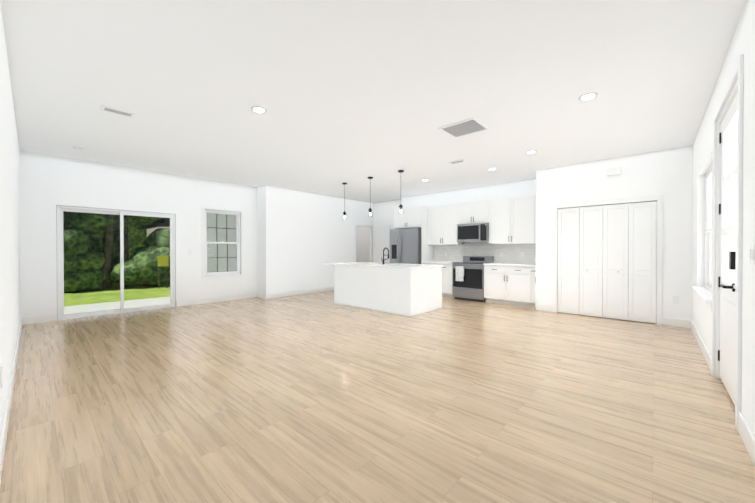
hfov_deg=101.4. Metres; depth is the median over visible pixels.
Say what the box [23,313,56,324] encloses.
baseboard
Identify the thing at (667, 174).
wall
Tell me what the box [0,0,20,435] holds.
wall
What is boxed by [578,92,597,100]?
recessed light
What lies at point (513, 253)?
tile backsplash
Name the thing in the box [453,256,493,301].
range
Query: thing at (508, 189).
wall
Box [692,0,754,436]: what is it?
wall
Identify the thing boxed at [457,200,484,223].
upper cabinet
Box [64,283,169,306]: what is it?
lawn
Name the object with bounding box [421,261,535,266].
countertop
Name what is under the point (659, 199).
door frame
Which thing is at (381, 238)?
door leaf
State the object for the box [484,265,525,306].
base cabinet
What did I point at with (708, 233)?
window
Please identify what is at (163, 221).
shed
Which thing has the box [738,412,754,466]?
baseboard
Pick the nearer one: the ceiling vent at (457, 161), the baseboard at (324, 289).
the ceiling vent at (457, 161)
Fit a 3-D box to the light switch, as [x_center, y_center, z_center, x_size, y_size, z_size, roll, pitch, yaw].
[2.231,0.012,1.842,0.010,0.120,0.120,0,1,42]
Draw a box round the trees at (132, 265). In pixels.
[63,211,169,292]
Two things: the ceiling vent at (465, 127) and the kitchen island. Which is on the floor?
the kitchen island
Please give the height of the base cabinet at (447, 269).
0.876 m
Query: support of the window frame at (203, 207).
attached to the wall at (49, 183)
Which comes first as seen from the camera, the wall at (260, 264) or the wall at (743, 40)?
the wall at (743, 40)
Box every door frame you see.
[354,223,372,261]
[553,195,662,324]
[711,54,743,430]
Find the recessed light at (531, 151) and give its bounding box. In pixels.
[525,150,536,153]
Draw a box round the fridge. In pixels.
[390,228,420,263]
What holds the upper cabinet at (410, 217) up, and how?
attached to the wall at (508, 189)
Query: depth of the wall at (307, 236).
8.59 m
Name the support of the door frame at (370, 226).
attached to the wall at (307, 236)
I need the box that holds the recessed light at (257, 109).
[251,106,266,112]
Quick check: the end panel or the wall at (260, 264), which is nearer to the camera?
the wall at (260, 264)
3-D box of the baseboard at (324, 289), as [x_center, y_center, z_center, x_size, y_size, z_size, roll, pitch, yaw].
[-1.769,1.094,8.846,0.014,0.135,3.054,0,1,42]
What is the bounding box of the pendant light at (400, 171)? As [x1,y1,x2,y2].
[398,170,403,214]
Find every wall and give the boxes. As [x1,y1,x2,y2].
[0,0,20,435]
[20,150,256,316]
[207,213,236,272]
[257,186,263,292]
[263,185,373,293]
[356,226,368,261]
[401,179,535,263]
[536,145,692,319]
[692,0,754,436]
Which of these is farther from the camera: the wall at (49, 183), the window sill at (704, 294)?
the wall at (49, 183)
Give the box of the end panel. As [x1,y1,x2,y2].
[421,206,433,263]
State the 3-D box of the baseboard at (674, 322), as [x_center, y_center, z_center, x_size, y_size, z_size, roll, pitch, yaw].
[4.747,1.119,4.928,0.310,0.135,0.017,0,1,42]
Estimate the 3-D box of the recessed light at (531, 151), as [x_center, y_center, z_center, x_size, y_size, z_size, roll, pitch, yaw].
[2.542,-1.660,5.124,0.175,0.008,0.175,0,0,-3]
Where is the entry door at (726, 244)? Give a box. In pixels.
[716,80,737,404]
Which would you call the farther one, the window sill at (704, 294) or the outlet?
the window sill at (704, 294)
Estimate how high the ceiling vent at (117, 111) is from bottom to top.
0.012 m
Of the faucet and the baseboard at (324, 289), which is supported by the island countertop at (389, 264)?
the faucet
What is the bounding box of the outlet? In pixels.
[0,367,2,388]
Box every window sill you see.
[205,274,241,276]
[691,286,711,309]
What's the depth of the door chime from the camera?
5.41 m
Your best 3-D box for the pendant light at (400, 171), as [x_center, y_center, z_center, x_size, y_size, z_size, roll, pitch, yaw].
[0.479,-1.224,6.330,0.124,0.896,0.124,0,0,42]
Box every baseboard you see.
[0,317,22,484]
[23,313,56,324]
[176,292,256,306]
[257,292,264,298]
[265,286,333,298]
[535,304,552,311]
[662,317,689,328]
[690,320,710,371]
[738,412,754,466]
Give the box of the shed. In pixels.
[142,218,169,236]
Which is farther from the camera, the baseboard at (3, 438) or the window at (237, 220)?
the window at (237, 220)
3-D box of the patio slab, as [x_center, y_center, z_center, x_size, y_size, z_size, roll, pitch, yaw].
[-5.484,1.252,7.108,1.900,0.099,4.520,0,0,42]
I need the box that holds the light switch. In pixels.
[749,244,754,264]
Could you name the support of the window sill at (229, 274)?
attached to the wall at (49, 183)
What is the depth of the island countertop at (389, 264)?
6.66 m
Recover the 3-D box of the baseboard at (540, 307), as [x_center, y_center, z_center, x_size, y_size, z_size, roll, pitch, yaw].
[3.336,1.111,6.193,0.320,0.135,0.014,0,1,42]
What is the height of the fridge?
1.820 m
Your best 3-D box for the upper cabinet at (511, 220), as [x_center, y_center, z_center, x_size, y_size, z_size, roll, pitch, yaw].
[3.182,-0.728,7.164,1.212,1.060,0.345,0,0,42]
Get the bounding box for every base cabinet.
[422,263,454,298]
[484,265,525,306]
[526,267,535,307]
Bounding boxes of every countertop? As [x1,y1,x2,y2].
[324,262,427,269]
[388,263,423,265]
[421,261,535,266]
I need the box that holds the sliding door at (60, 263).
[56,206,174,320]
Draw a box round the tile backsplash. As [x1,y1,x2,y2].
[434,244,535,263]
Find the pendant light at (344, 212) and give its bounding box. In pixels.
[342,183,346,219]
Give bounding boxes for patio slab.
[64,297,169,314]
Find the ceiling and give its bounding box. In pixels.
[1,0,745,202]
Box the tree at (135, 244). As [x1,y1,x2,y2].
[119,215,162,259]
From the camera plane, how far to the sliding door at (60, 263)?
5.97 m
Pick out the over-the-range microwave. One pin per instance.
(473, 232)
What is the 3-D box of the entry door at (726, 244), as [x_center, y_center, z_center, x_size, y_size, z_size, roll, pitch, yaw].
[2.929,-0.026,2.492,0.231,2.456,1.132,0,0,42]
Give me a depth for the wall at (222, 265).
9.53 m
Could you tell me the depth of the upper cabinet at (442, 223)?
8.23 m
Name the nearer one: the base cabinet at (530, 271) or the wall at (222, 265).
the base cabinet at (530, 271)
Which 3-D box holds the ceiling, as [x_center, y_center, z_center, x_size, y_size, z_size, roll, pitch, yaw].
[-1.355,-1.714,5.043,10.040,0.100,11.320,0,0,42]
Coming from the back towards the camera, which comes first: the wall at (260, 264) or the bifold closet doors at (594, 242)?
the wall at (260, 264)
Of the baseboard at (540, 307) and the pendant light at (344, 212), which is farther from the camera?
the pendant light at (344, 212)
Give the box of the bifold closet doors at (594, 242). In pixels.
[558,201,656,323]
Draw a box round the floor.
[0,291,754,502]
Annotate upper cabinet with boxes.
[393,207,420,228]
[427,203,463,244]
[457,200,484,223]
[485,195,535,242]
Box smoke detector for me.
[73,146,84,150]
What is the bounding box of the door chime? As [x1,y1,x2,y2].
[607,167,620,175]
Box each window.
[205,209,239,275]
[704,163,712,292]
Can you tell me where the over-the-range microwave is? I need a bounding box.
[457,223,488,242]
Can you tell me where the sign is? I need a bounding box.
[158,256,168,288]
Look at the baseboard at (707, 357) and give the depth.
3.70 m
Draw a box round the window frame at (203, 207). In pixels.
[202,206,243,279]
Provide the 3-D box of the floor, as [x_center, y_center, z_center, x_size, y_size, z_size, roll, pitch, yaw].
[-1.355,1.236,5.062,10.040,0.100,11.320,0,0,42]
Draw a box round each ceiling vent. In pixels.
[100,105,135,117]
[438,117,489,137]
[448,159,466,163]
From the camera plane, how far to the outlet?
1.83 m
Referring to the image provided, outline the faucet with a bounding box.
[381,248,388,263]
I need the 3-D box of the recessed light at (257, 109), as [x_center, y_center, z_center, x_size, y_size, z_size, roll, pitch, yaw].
[-1.374,-1.650,3.583,0.175,0.008,0.175,0,0,-3]
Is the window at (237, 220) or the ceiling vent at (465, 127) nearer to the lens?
the ceiling vent at (465, 127)
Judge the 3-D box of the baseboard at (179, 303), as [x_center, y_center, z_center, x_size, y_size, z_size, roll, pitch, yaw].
[-3.722,1.103,7.338,0.017,0.135,1.825,0,1,42]
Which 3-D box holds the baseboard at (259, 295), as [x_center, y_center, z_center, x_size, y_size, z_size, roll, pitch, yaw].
[-2.948,1.100,7.862,0.390,0.135,0.017,0,1,42]
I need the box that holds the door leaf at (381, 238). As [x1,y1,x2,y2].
[373,226,389,262]
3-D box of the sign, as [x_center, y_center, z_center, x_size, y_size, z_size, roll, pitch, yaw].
[-7.574,0.703,10.923,0.050,1.170,0.320,0,0,42]
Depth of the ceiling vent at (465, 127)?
4.11 m
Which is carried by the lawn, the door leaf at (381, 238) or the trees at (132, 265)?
the trees at (132, 265)
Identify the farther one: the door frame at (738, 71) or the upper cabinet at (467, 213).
the upper cabinet at (467, 213)
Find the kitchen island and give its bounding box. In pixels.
[334,266,442,316]

